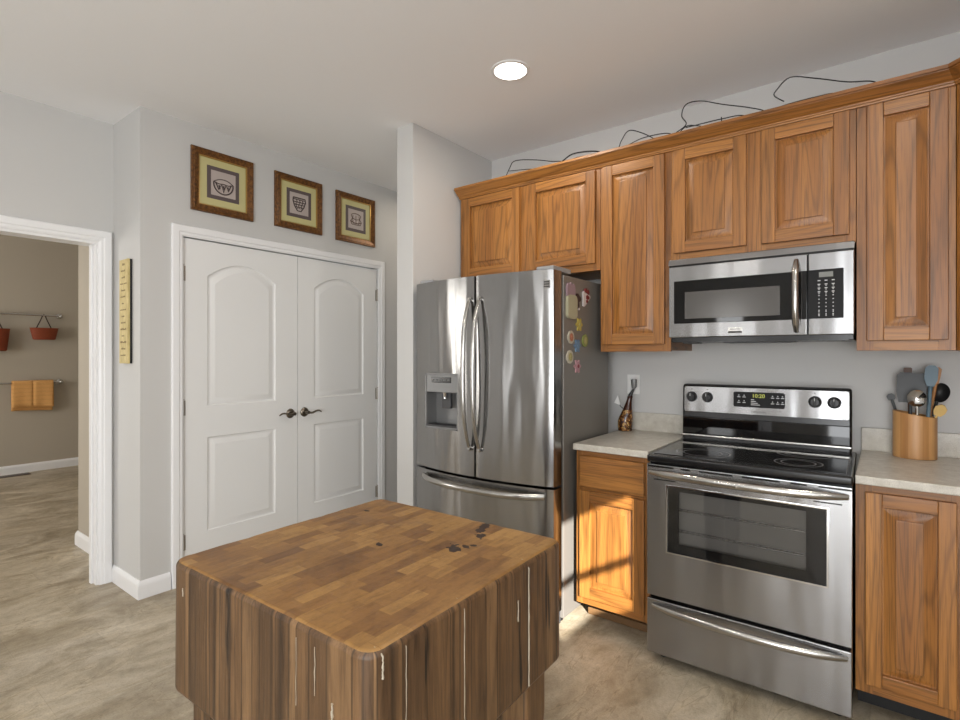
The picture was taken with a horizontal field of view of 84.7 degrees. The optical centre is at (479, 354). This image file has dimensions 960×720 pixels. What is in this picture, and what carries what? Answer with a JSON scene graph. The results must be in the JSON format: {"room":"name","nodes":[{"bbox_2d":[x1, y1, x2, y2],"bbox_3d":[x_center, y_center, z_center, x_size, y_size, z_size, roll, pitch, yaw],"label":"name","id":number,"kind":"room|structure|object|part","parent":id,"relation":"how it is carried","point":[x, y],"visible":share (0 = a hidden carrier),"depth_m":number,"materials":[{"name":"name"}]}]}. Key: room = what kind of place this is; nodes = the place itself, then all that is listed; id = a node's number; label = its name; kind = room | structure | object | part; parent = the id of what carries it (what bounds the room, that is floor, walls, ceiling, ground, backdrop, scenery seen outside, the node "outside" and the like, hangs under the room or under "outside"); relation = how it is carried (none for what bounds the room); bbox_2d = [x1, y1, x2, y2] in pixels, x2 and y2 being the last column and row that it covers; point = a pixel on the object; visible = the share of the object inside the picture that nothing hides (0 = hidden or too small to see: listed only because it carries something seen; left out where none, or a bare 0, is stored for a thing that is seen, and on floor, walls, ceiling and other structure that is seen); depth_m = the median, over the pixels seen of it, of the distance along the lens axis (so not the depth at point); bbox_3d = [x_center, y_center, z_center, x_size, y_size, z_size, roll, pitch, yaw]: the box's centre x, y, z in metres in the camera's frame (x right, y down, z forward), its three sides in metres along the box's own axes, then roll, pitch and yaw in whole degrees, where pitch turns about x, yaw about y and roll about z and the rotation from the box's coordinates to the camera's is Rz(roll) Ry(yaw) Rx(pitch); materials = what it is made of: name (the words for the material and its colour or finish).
{"room":"kitchen","nodes":[
{"label":"kitchen","id":0,"kind":"room"},
{"bbox_2d":[0,234,77,466],"bbox_3d":[-6.010,-0.130,5.375,0.160,3.000,5.600,0,0,38],"label":"wall","id":1,"kind":"structure","parent":0,"point":[37,276],"depth_m":6.25,"materials":[{"name":"beige paint"}]},
{"bbox_2d":[0,379,62,384],"bbox_3d":[-5.321,0.324,6.062,0.094,0.064,0.854,0,0,38],"label":"towel bar","id":2,"kind":"object","parent":1,"relation":"attached to","point":[58,381],"visible":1,"depth_m":6.33,"materials":[{"name":"silver metal"}]},
{"bbox_2d":[11,380,53,410],"bbox_3d":[-5.222,0.476,6.154,0.074,0.362,0.376,0,0,38],"label":"hanging towel","id":3,"kind":"object","parent":2,"relation":"hanging from","point":[27,394],"visible":1,"depth_m":6.14,"materials":[{"name":"orange fabric"}]},
{"bbox_2d":[0,313,62,318],"bbox_3d":[-5.361,-0.468,6.011,0.094,0.064,0.984,0,0,38],"label":"towel bar","id":4,"kind":"object","parent":1,"relation":"attached to","point":[58,316],"visible":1,"depth_m":6.17,"materials":[{"name":"silver metal"}]},
{"bbox_3d":[-5.342,-0.468,5.997,0.020,0.020,0.960,0,0,38],"label":"rod","id":5,"kind":"part","parent":4,"relation":"part of","materials":[{"name":"silver metal"}]},
{"bbox_2d":[30,314,58,339],"bbox_3d":[-5.147,-0.332,6.226,0.128,0.304,0.278,0,0,38],"label":"hanging basket","id":6,"kind":"object","parent":4,"relation":"hanging from","point":[50,333],"visible":1,"depth_m":6.19,"materials":[{"name":"red wicker"}]},
{"bbox_2d":[0,457,77,475],"bbox_3d":[-5.940,1.320,5.321,0.016,0.100,5.400,0,0,38],"label":"baseboard","id":7,"kind":"structure","parent":1,"relation":"attached to","point":[45,465],"depth_m":6.24,"materials":[{"name":"white paint"}]},
{"bbox_2d":[0,91,113,566],"bbox_3d":[-3.637,-0.015,1.471,0.120,2.770,4.500,0,0,38],"label":"wall","id":8,"kind":"structure","parent":0,"point":[57,165],"depth_m":2.98,"materials":[{"name":"grey paint"}]},
{"bbox_2d":[0,215,111,584],"bbox_3d":[-2.622,0.315,2.776,0.139,2.111,1.138,0,0,38],"label":"trim","id":9,"kind":"structure","parent":8,"relation":"attached to","point":[99,242],"depth_m":3.15,"materials":[{"name":"white paint"}]},
{"bbox_2d":[78,245,88,536],"bbox_3d":[-2.559,-0.130,3.621,0.790,3.000,0.120,0,0,38],"label":"wall","id":10,"kind":"structure","parent":0,"point":[83,251],"depth_m":3.74,"materials":[{"name":"beige paint"}]},
{"bbox_2d":[75,531,88,553],"bbox_3d":[-2.606,1.320,3.572,0.806,0.100,0.016,0,0,38],"label":"baseboard","id":11,"kind":"structure","parent":10,"relation":"attached to","point":[81,540],"depth_m":3.72,"materials":[{"name":"white paint"}]},
{"bbox_2d":[114,106,396,580],"bbox_3d":[-1.342,-0.015,4.301,0.730,2.770,2.815,0,0,38],"label":"wall","id":12,"kind":"structure","parent":0,"point":[152,148],"depth_m":3.09,"materials":[{"name":"grey paint"}]},
{"bbox_2d":[119,258,131,363],"bbox_3d":[-2.056,-0.252,3.058,0.126,0.602,0.025,0,0,38],"label":"wall plaque","id":13,"kind":"object","parent":12,"relation":"attached to","point":[125,265],"visible":1,"depth_m":3.03,"materials":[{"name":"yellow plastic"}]},
{"bbox_2d":[112,564,139,599],"bbox_3d":[-2.068,1.320,3.073,0.416,0.100,0.016,0,0,38],"label":"baseboard","id":14,"kind":"structure","parent":12,"relation":"attached to","point":[121,578],"depth_m":3.06,"materials":[{"name":"white paint"}]},
{"bbox_2d":[138,572,170,599],"bbox_3d":[-1.862,1.320,3.013,0.016,0.100,0.171,0,0,38],"label":"baseboard","id":15,"kind":"structure","parent":12,"relation":"attached to","point":[161,583],"depth_m":3.01,"materials":[{"name":"white paint"}]},
{"bbox_2d":[190,144,253,221],"bbox_3d":[-1.617,-1.073,3.325,0.022,0.388,0.392,0,0,38],"label":"framed picture","id":16,"kind":"object","parent":12,"relation":"attached to","point":[221,184],"visible":1,"depth_m":3.31,"materials":[{"name":"brown wood"}]},
{"bbox_2d":[211,170,235,199],"bbox_3d":[-1.619,-1.073,3.326,0.001,0.153,0.155,0,0,38],"label":"print","id":17,"kind":"object","parent":16,"relation":"attached to","point":[223,182],"depth_m":3.33,"materials":[{"name":"beige paper"}]},
{"bbox_2d":[183,238,296,556],"bbox_3d":[-1.533,0.328,3.446,0.094,2.061,0.782,0,0,38],"label":"door","id":18,"kind":"structure","parent":12,"relation":"in","point":[240,303],"depth_m":3.42,"materials":[{"name":"white paint"}]},
{"bbox_3d":[-1.339,0.412,3.670,0.060,0.068,0.148,0,0,38],"label":"lever handle","id":19,"kind":"part","parent":18,"relation":"part of","materials":[{"name":"brown metal"}]},
{"bbox_2d":[171,223,384,588],"bbox_3d":[-1.301,0.298,3.740,0.019,2.144,1.654,0,0,38],"label":"trim","id":20,"kind":"structure","parent":12,"relation":"attached to","point":[178,231],"depth_m":3.12,"materials":[{"name":"white paint"}]},
{"bbox_2d":[274,170,321,235],"bbox_3d":[-1.287,-1.075,3.755,0.022,0.378,0.380,0,0,38],"label":"framed picture","id":21,"kind":"object","parent":12,"relation":"attached to","point":[297,200],"visible":1,"depth_m":3.74,"materials":[{"name":"brown wood"}]},
{"bbox_2d":[290,191,307,216],"bbox_3d":[-1.289,-1.075,3.756,0.001,0.149,0.150,0,0,38],"label":"print","id":22,"kind":"object","parent":21,"relation":"attached to","point":[298,199],"depth_m":3.75,"materials":[{"name":"beige paper"}]},
{"bbox_2d":[297,257,377,522],"bbox_3d":[-1.066,0.328,4.055,0.094,2.061,0.745,0,0,38],"label":"door","id":23,"kind":"structure","parent":12,"relation":"in","point":[337,389],"depth_m":4.02,"materials":[{"name":"white paint"}]},
{"bbox_3d":[-1.221,0.412,3.824,0.060,0.068,0.148,0,0,38],"label":"lever handle","id":24,"kind":"part","parent":23,"relation":"part of","materials":[{"name":"brown metal"}]},
{"bbox_2d":[335,189,374,247],"bbox_3d":[-0.977,-1.068,4.157,0.022,0.380,0.380,0,0,38],"label":"framed picture","id":25,"kind":"object","parent":12,"relation":"attached to","point":[354,214],"visible":1,"depth_m":4.15,"materials":[{"name":"brown wood"}]},
{"bbox_2d":[348,208,362,230],"bbox_3d":[-0.979,-1.068,4.159,0.001,0.150,0.150,0,0,38],"label":"print","id":26,"kind":"object","parent":25,"relation":"attached to","point":[355,215],"depth_m":4.15,"materials":[{"name":"beige paper"}]},
{"bbox_2d":[397,123,491,506],"bbox_3d":[0.069,-0.015,3.901,0.139,2.770,1.730,0,0,38],"label":"wall partition","id":27,"kind":"structure","parent":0,"point":[430,166],"depth_m":3.24,"materials":[{"name":"grey paint"}]},
{"bbox_2d":[0,465,918,719],"bbox_3d":[-2.513,1.420,2.309,10.000,0.100,7.400,0,0,38],"label":"floor","id":28,"kind":"structure","parent":0,"point":[72,648],"depth_m":2.39,"materials":[{"name":"tile"}]},
{"bbox_2d":[0,472,30,477],"bbox_3d":[-5.361,1.366,5.891,0.120,0.008,0.510,0,0,38],"label":"floor vent","id":29,"kind":"object","parent":28,"relation":"in","point":[27,473],"visible":1,"depth_m":5.97,"materials":[{"name":"brown metal"}]},
{"bbox_2d":[175,499,558,719],"bbox_3d":[-0.272,0.940,1.387,0.735,0.861,0.713,0,0,36],"label":"kitchen island","id":30,"kind":"object","parent":28,"relation":"on","point":[381,609],"visible":1,"depth_m":1.17,"materials":[{"name":"brown wood"}]},
{"bbox_3d":[-0.654,1.098,1.338,0.104,0.544,0.104,0,0,36],"label":"leg","id":31,"kind":"part","parent":30,"relation":"part of","materials":[{"name":"brown wood"}]},
{"bbox_3d":[0.110,1.098,1.441,0.104,0.544,0.104,0,0,36],"label":"leg","id":32,"kind":"part","parent":30,"relation":"part of","materials":[{"name":"brown wood"}]},
{"bbox_2d":[417,265,607,623],"bbox_3d":[0.142,0.463,3.061,0.939,1.815,0.783,0,0,38],"label":"refrigerator","id":33,"kind":"object","parent":28,"relation":"on","point":[502,409],"visible":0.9,"depth_m":2.74,"materials":[{"name":"grey metal"}]},
{"bbox_3d":[-0.199,0.161,2.975,0.226,0.098,0.054,0,0,38],"label":"control panel","id":34,"kind":"part","parent":33,"relation":"part of","materials":[{"name":"grey metal"}]},
{"bbox_3d":[-0.184,0.114,3.004,0.492,1.068,0.136,0,0,38],"label":"door","id":35,"kind":"part","parent":33,"relation":"part of","materials":[{"name":"silver metal"}]},
{"bbox_3d":[-0.073,0.102,2.785,0.028,0.820,0.084,0,0,38],"label":"handle","id":36,"kind":"part","parent":33,"relation":"part of","materials":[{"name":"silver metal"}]},
{"bbox_3d":[-0.021,0.102,2.747,0.028,0.820,0.084,0,0,38],"label":"handle","id":37,"kind":"part","parent":33,"relation":"part of","materials":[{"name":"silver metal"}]},
{"bbox_3d":[-0.006,0.969,2.868,0.939,0.613,0.136,0,0,38],"label":"freezer drawer","id":38,"kind":"part","parent":33,"relation":"part of","materials":[{"name":"silver metal"}]},
{"bbox_3d":[0.191,0.114,2.717,0.442,1.068,0.135,0,0,38],"label":"door","id":39,"kind":"part","parent":33,"relation":"part of","materials":[{"name":"silver metal"}]},
{"bbox_2d":[566,350,572,363],"bbox_3d":[0.462,0.010,2.697,0.012,0.069,0.069,0,0,38],"label":"magnet","id":40,"kind":"object","parent":33,"relation":"attached to","point":[569,356],"visible":1,"depth_m":2.69,"materials":[{"name":"beige plastic"}]},
{"bbox_2d":[567,331,573,343],"bbox_3d":[0.469,-0.091,2.705,0.012,0.067,0.067,0,0,38],"label":"magnet","id":41,"kind":"object","parent":33,"relation":"attached to","point":[570,336],"visible":1,"depth_m":2.69,"materials":[{"name":"beige"}]},
{"bbox_2d":[566,282,577,318],"bbox_3d":[0.471,-0.279,2.705,0.016,0.186,0.105,0,0,38],"label":"magnet","id":42,"kind":"object","parent":33,"relation":"attached to","point":[571,298],"visible":1,"depth_m":2.69,"materials":[{"name":"beige plastic"}]},
{"bbox_2d":[573,360,580,372],"bbox_3d":[0.512,0.059,2.762,0.012,0.066,0.076,0,0,38],"label":"magnet","id":43,"kind":"object","parent":33,"relation":"attached to","point":[577,366],"visible":1,"depth_m":2.75,"materials":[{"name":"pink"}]},
{"bbox_2d":[574,340,580,351],"bbox_3d":[0.512,-0.048,2.762,0.012,0.065,0.074,0,0,38],"label":"magnet","id":44,"kind":"object","parent":33,"relation":"attached to","point":[577,345],"visible":1,"depth_m":2.75,"materials":[{"name":"blue plastic"}]},
{"bbox_2d":[576,293,580,309],"bbox_3d":[0.518,-0.279,2.771,0.011,0.087,0.051,0,0,38],"label":"magnet","id":45,"kind":"object","parent":33,"relation":"attached to","point":[577,294],"visible":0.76,"depth_m":2.76,"materials":[{"name":"black plastic"}]},
{"bbox_2d":[575,318,582,330],"bbox_3d":[0.524,-0.160,2.778,0.012,0.066,0.076,0,0,38],"label":"magnet","id":46,"kind":"object","parent":33,"relation":"attached to","point":[578,324],"visible":1,"depth_m":2.77,"materials":[{"name":"yellow plastic"}]},
{"bbox_2d":[582,334,587,346],"bbox_3d":[0.567,-0.077,2.833,0.012,0.067,0.067,0,0,38],"label":"magnet","id":47,"kind":"object","parent":33,"relation":"attached to","point":[584,337],"visible":1,"depth_m":2.82,"materials":[{"name":"green"}]},
{"bbox_2d":[582,288,589,306],"bbox_3d":[0.576,-0.309,2.843,0.014,0.099,0.086,0,0,38],"label":"magnet","id":48,"kind":"object","parent":33,"relation":"attached to","point":[585,294],"visible":1,"depth_m":2.83,"materials":[{"name":"grey"}]},
{"bbox_2d":[577,450,649,631],"bbox_3d":[0.835,0.924,2.819,0.388,0.892,0.652,0,0,38],"label":"base cabinet","id":49,"kind":"object","parent":28,"relation":"on","point":[611,488],"visible":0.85,"depth_m":2.57,"materials":[{"name":"brown wood"}]},
{"bbox_3d":[0.639,0.950,2.570,0.333,0.540,0.019,0,0,38],"label":"door","id":50,"kind":"part","parent":49,"relation":"part of","materials":[{"name":"brown wood"}]},
{"bbox_3d":[0.639,0.950,2.571,0.229,0.436,0.016,0,0,38],"label":"raised panel","id":51,"kind":"part","parent":49,"relation":"part of","materials":[{"name":"brown wood"}]},
{"bbox_3d":[0.639,0.585,2.570,0.333,0.158,0.019,0,0,38],"label":"drawer","id":52,"kind":"part","parent":49,"relation":"part of","materials":[{"name":"brown wood"}]},
{"bbox_2d":[573,429,682,457],"bbox_3d":[0.827,0.461,2.811,0.386,0.032,0.675,0,0,38],"label":"countertop","id":53,"kind":"structure","parent":49,"relation":"on","point":[634,443],"depth_m":2.68,"materials":[{"name":"laminate"}]},
{"bbox_2d":[614,379,636,430],"bbox_3d":[0.858,0.293,3.099,0.091,0.304,0.118,0,0,-19],"label":"oil bottle","id":54,"kind":"object","parent":53,"relation":"on","point":[625,420],"visible":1,"depth_m":3.07,"materials":[{"name":"brown glass"}]},
{"bbox_2d":[647,383,856,718],"bbox_3d":[1.215,0.762,2.363,0.760,1.216,0.708,0,0,36],"label":"range","id":55,"kind":"object","parent":28,"relation":"on","point":[751,514],"visible":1,"depth_m":2.17,"materials":[{"name":"silver metal"}]},
{"bbox_3d":[1.114,0.220,2.783,0.054,0.054,0.036,0,0,36],"label":"knob","id":56,"kind":"part","parent":55,"relation":"part of","materials":[{"name":"black plastic"}]},
{"bbox_3d":[1.177,0.220,2.737,0.054,0.054,0.036,0,0,36],"label":"knob","id":57,"kind":"part","parent":55,"relation":"part of","materials":[{"name":"black plastic"}]},
{"bbox_3d":[1.056,0.717,2.134,0.597,0.300,0.013,0,0,36],"label":"window trim","id":58,"kind":"part","parent":55,"relation":"part of","materials":[{"name":"silver metal"}]},
{"bbox_3d":[1.029,0.518,2.107,0.731,0.032,0.074,0,0,36],"label":"handle","id":59,"kind":"part","parent":55,"relation":"part of","materials":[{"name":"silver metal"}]},
{"bbox_3d":[1.035,1.108,2.107,0.715,0.030,0.068,0,0,36],"label":"handle","id":60,"kind":"part","parent":55,"relation":"part of","materials":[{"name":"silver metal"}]},
{"bbox_3d":[1.061,1.202,2.152,0.751,0.241,0.042,0,0,36],"label":"storage drawer","id":61,"kind":"part","parent":55,"relation":"part of","materials":[{"name":"silver metal"}]},
{"bbox_3d":[1.061,0.775,2.152,0.751,0.583,0.042,0,0,36],"label":"oven door","id":62,"kind":"part","parent":55,"relation":"part of","materials":[{"name":"silver metal"}]},
{"bbox_2d":[647,438,856,485],"bbox_3d":[1.238,0.461,2.391,0.757,0.034,0.629,0,0,36],"label":"cooktop","id":63,"kind":"object","parent":55,"relation":"in","point":[797,464],"depth_m":2.25,"materials":[{"name":"black glass"}]},
{"bbox_3d":[1.378,0.368,2.597,0.730,0.088,0.014,0,0,36],"label":"vent trim","id":64,"kind":"part","parent":55,"relation":"part of","materials":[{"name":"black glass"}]},
{"bbox_3d":[1.387,0.232,2.608,0.726,0.134,0.013,0,0,36],"label":"control panel","id":65,"kind":"part","parent":55,"relation":"part of","materials":[{"name":"silver metal"}]},
{"bbox_3d":[1.559,0.220,2.454,0.054,0.054,0.036,0,0,36],"label":"knob","id":66,"kind":"part","parent":55,"relation":"part of","materials":[{"name":"black plastic"}]},
{"bbox_3d":[1.619,0.220,2.410,0.054,0.054,0.036,0,0,36],"label":"knob","id":67,"kind":"part","parent":55,"relation":"part of","materials":[{"name":"black plastic"}]},
{"bbox_2d":[856,484,959,719],"bbox_3d":[1.965,0.924,1.951,0.915,0.892,0.652,0,0,38],"label":"base cabinet","id":68,"kind":"object","parent":28,"relation":"on","point":[908,541],"visible":0.84,"depth_m":1.88,"materials":[{"name":"brown wood"}]},
{"bbox_2d":[855,450,959,495],"bbox_3d":[1.958,0.461,1.941,0.916,0.032,0.675,0,0,38],"label":"countertop","id":69,"kind":"structure","parent":68,"relation":"on","point":[941,475],"depth_m":1.98,"materials":[{"name":"stone"}]},
{"bbox_2d":[892,410,937,460],"bbox_3d":[1.887,0.344,2.289,0.152,0.203,0.129,0,0,38],"label":"utensil holder","id":70,"kind":"object","parent":69,"relation":"on","point":[915,437],"visible":0.93,"depth_m":2.24,"materials":[{"name":"brown wood"}]},
{"bbox_2d":[887,393,896,409],"bbox_3d":[1.869,0.295,2.353,0.019,0.244,0.090,0,0,-28],"label":"tongs","id":71,"kind":"object","parent":70,"relation":"in","point":[891,396],"visible":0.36,"depth_m":2.37,"materials":[{"name":"grey metal"}]},
{"bbox_3d":[1.855,0.189,2.379,0.032,0.033,0.012,0,0,38],"label":"handle","id":72,"kind":"part","parent":71,"relation":"part of","materials":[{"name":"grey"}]},
{"bbox_2d":[903,368,911,413],"bbox_3d":[1.896,0.235,2.334,0.032,0.360,0.034,0,0,38],"label":"wooden turner","id":73,"kind":"object","parent":70,"relation":"in","point":[909,370],"visible":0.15,"depth_m":2.34,"materials":[{"name":"brown wood"}]},
{"bbox_3d":[1.902,0.086,2.343,0.031,0.061,0.012,0,0,38],"label":"handle","id":74,"kind":"part","parent":73,"relation":"part of","materials":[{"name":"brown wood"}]},
{"bbox_2d":[896,372,926,413],"bbox_3d":[1.883,0.246,2.298,0.107,0.340,0.032,0,0,38],"label":"turner","id":75,"kind":"object","parent":70,"relation":"in","point":[907,382],"visible":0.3,"depth_m":2.31,"materials":[{"name":"grey"}]},
{"bbox_2d":[907,390,926,415],"bbox_3d":[1.865,0.282,2.250,0.066,0.267,0.030,0,0,38],"label":"ladle","id":76,"kind":"object","parent":70,"relation":"in","point":[916,398],"visible":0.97,"depth_m":2.25,"materials":[{"name":"silver metal"}]},
{"bbox_2d":[907,390,926,406],"bbox_3d":[1.862,0.185,2.247,0.066,0.074,0.021,0,0,38],"label":"bowl","id":77,"kind":"object","parent":76,"relation":"on","point":[916,398],"depth_m":2.25,"materials":[{"name":"silver metal"}]},
{"bbox_2d":[924,365,938,416],"bbox_3d":[1.921,0.230,2.245,0.051,0.372,0.025,0,0,38],"label":"spatula","id":78,"kind":"object","parent":70,"relation":"in","point":[931,371],"visible":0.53,"depth_m":2.25,"materials":[{"name":"blue plastic"}]},
{"bbox_3d":[1.926,0.090,2.248,0.047,0.093,0.010,0,0,38],"label":"blade","id":79,"kind":"part","parent":78,"relation":"part of","materials":[{"name":"blue plastic"}]},
{"bbox_2d":[930,367,941,416],"bbox_3d":[1.950,0.234,2.275,0.069,0.364,0.012,0,0,24],"label":"wooden spoon","id":80,"kind":"object","parent":70,"relation":"in","point":[940,369],"visible":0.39,"depth_m":2.27,"materials":[{"name":"brown wood"}]},
{"bbox_3d":[1.968,0.089,2.267,0.029,0.073,0.008,0,0,38],"label":"blade","id":81,"kind":"part","parent":80,"relation":"part of","materials":[{"name":"brown wood"}]},
{"bbox_2d":[933,404,946,418],"bbox_3d":[1.926,0.282,2.234,0.020,0.150,0.084,0,0,-37],"label":"wooden spoon","id":82,"kind":"object","parent":70,"relation":"in","point":[940,410],"visible":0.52,"depth_m":2.22,"materials":[{"name":"brown wood"}]},
{"bbox_2d":[932,383,949,416],"bbox_3d":[1.968,0.269,2.286,0.105,0.296,0.028,0,0,31],"label":"ladle","id":83,"kind":"object","parent":70,"relation":"in","point":[943,391],"visible":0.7,"depth_m":2.27,"materials":[{"name":"black plastic"}]},
{"bbox_2d":[932,383,949,401],"bbox_3d":[1.987,0.163,2.277,0.067,0.084,0.023,0,0,38],"label":"bowl","id":84,"kind":"object","parent":83,"relation":"on","point":[943,391],"depth_m":2.27,"materials":[{"name":"black plastic"}]},
{"bbox_3d":[1.534,0.864,1.883,0.162,0.620,0.016,0,0,38],"label":"raised panel","id":85,"kind":"part","parent":68,"relation":"part of","materials":[{"name":"brown wood"}]},
{"bbox_2d":[0,0,959,191],"bbox_3d":[-0.705,-1.450,0.920,5.440,0.100,7.400,0,0,38],"label":"ceiling","id":86,"kind":"structure","parent":0,"point":[329,84],"depth_m":2.50,"materials":[{"name":"white paint"}]},
{"bbox_2d":[491,59,529,80],"bbox_3d":[0.150,-1.396,2.593,0.192,0.008,0.192,0,0,38],"label":"recessed light","id":87,"kind":"object","parent":86,"relation":"in","point":[505,70],"visible":1,"depth_m":2.58,"materials":[{"name":"white paint"}]},
{"bbox_2d":[492,31,959,469],"bbox_3d":[1.391,-0.015,2.879,3.203,2.770,0.120,0,0,38],"label":"wall","id":88,"kind":"structure","parent":0,"point":[871,376],"depth_m":2.70,"materials":[{"name":"grey paint"}]},
{"bbox_2d":[461,168,600,279],"bbox_3d":[0.375,-0.761,3.339,0.995,0.587,0.388,0,0,38],"label":"upper cabinet","id":89,"kind":"object","parent":88,"relation":"attached to","point":[557,221],"visible":0.74,"depth_m":3.14,"materials":[{"name":"brown wood"}]},
{"bbox_3d":[0.068,-0.764,3.342,0.441,0.516,0.019,0,0,38],"label":"door","id":90,"kind":"part","parent":89,"relation":"part of","materials":[{"name":"brown wood"}]},
{"bbox_3d":[0.068,-0.764,3.343,0.337,0.412,0.016,0,0,38],"label":"raised panel","id":91,"kind":"part","parent":89,"relation":"part of","materials":[{"name":"brown wood"}]},
{"bbox_3d":[0.464,-0.764,3.039,0.332,0.412,0.016,0,0,38],"label":"raised panel","id":92,"kind":"part","parent":89,"relation":"part of","materials":[{"name":"brown wood"}]},
{"bbox_3d":[0.463,-0.764,3.038,0.436,0.516,0.019,0,0,38],"label":"door","id":93,"kind":"part","parent":89,"relation":"part of","materials":[{"name":"brown wood"}]},
{"bbox_2d":[454,58,959,199],"bbox_3d":[0.857,-1.060,2.520,2.764,0.063,0.357,0,0,38],"label":"crown molding","id":94,"kind":"structure","parent":89,"relation":"attached to","point":[947,75],"depth_m":2.43,"materials":[{"name":"brown wood"}]},
{"bbox_2d":[627,374,639,393],"bbox_3d":[0.919,0.175,3.159,0.076,0.116,0.011,0,0,38],"label":"wall outlet","id":95,"kind":"object","parent":88,"relation":"attached to","point":[629,376],"visible":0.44,"depth_m":3.16,"materials":[{"name":"white plastic"}]},
{"bbox_2d":[601,152,691,351],"bbox_3d":[0.921,-0.536,2.919,0.380,1.037,0.388,0,0,38],"label":"upper cabinet","id":96,"kind":"object","parent":88,"relation":"attached to","point":[635,194],"visible":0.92,"depth_m":2.76,"materials":[{"name":"brown wood"}]},
{"bbox_3d":[0.805,-0.539,2.777,0.232,0.862,0.016,0,0,38],"label":"raised panel","id":97,"kind":"part","parent":96,"relation":"part of","materials":[{"name":"brown wood"}]},
{"bbox_3d":[0.804,-0.539,2.776,0.336,0.966,0.019,0,0,38],"label":"door","id":98,"kind":"part","parent":96,"relation":"part of","materials":[{"name":"brown wood"}]},
{"bbox_2d":[632,412,682,433],"bbox_3d":[1.026,0.393,3.070,0.386,0.105,0.020,0,0,38],"label":"backsplash","id":99,"kind":"structure","parent":88,"relation":"attached to","point":[657,422],"depth_m":3.06,"materials":[{"name":"laminate"}]},
{"bbox_2d":[671,109,856,259],"bbox_3d":[1.375,-0.763,2.571,0.760,0.583,0.388,0,0,38],"label":"upper cabinet","id":100,"kind":"object","parent":88,"relation":"attached to","point":[793,184],"visible":0.8,"depth_m":2.38,"materials":[{"name":"brown wood"}]},
{"bbox_2d":[506,76,875,174],"bbox_3d":[0.947,-1.193,2.821,1.980,0.201,0.067,0,0,38],"label":"wire","id":101,"kind":"object","parent":100,"relation":"on","point":[681,129],"visible":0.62,"depth_m":2.66,"materials":[{"name":"black plastic"}]},
{"bbox_3d":[1.105,-0.766,2.546,0.226,0.412,0.016,0,0,38],"label":"raised panel","id":102,"kind":"part","parent":100,"relation":"part of","materials":[{"name":"brown wood"}]},
{"bbox_3d":[1.105,-0.766,2.546,0.330,0.516,0.019,0,0,38],"label":"door","id":103,"kind":"part","parent":100,"relation":"part of","materials":[{"name":"brown wood"}]},
{"bbox_2d":[668,241,856,343],"bbox_3d":[1.341,-0.263,2.524,0.751,0.413,0.482,0,0,38],"label":"microwave","id":104,"kind":"object","parent":100,"relation":"attached to","point":[802,293],"visible":1,"depth_m":2.34,"materials":[{"name":"silver metal"}]},
{"bbox_3d":[1.177,-0.259,2.446,0.586,0.348,0.033,0,0,38],"label":"door","id":105,"kind":"part","parent":104,"relation":"part of","materials":[{"name":"silver metal"}]},
{"bbox_3d":[1.177,-0.257,2.426,0.559,0.208,0.006,0,0,38],"label":"door glass","id":106,"kind":"part","parent":104,"relation":"part of","materials":[{"name":"black glass"}]},
{"bbox_3d":[1.350,-0.255,2.254,0.029,0.318,0.065,0,0,38],"label":"handle","id":107,"kind":"part","parent":104,"relation":"part of","materials":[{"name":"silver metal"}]},
{"bbox_3d":[1.476,-0.259,2.216,0.162,0.348,0.033,0,0,38],"label":"control panel","id":108,"kind":"part","parent":104,"relation":"part of","materials":[{"name":"silver metal"}]},
{"bbox_3d":[1.416,-0.765,2.307,0.226,0.414,0.016,0,0,38],"label":"raised panel","id":109,"kind":"part","parent":100,"relation":"part of","materials":[{"name":"brown wood"}]},
{"bbox_3d":[1.416,-0.765,2.307,0.330,0.518,0.019,0,0,38],"label":"door","id":110,"kind":"part","parent":100,"relation":"part of","materials":[{"name":"brown wood"}]},
{"bbox_2d":[857,86,955,350],"bbox_3d":[1.800,-0.536,2.244,0.309,1.037,0.388,0,0,38],"label":"upper cabinet","id":111,"kind":"object","parent":88,"relation":"attached to","point":[906,146],"visible":0.93,"depth_m":2.09,"materials":[{"name":"brown wood"}]},
{"bbox_3d":[1.693,-0.541,2.094,0.149,0.862,0.016,0,0,38],"label":"raised panel","id":112,"kind":"part","parent":111,"relation":"part of","materials":[{"name":"brown wood"}]},
{"bbox_2d":[861,427,959,458],"bbox_3d":[2.158,0.393,2.201,0.916,0.105,0.020,0,0,38],"label":"backsplash","id":113,"kind":"structure","parent":88,"relation":"attached to","point":[872,439],"depth_m":2.41,"materials":[{"name":"laminate"}]},
{"bbox_2d":[948,84,959,350],"bbox_3d":[2.076,-0.536,1.847,0.608,1.037,0.676,0,0,38],"label":"upper cabinet","id":114,"kind":"object","parent":88,"relation":"attached to","point":[958,85],"visible":0.4,"depth_m":2.01,"materials":[{"name":"brown wood"}]},
{"bbox_3d":[-4.368,-0.130,4.113,4.260,3.000,5.600,0,0,38],"label":"wall","id":115,"kind":"structure","parent":0,"visible":0},
{"bbox_2d":[0,324,9,350],"bbox_3d":[-5.416,-0.255,5.877,0.128,0.419,0.278,0,0,38],"label":"basket","id":116,"kind":"object","parent":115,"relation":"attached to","point":[4,332],"visible":1,"depth_m":5.91,"materials":[{"name":"red wicker"}]}
]}

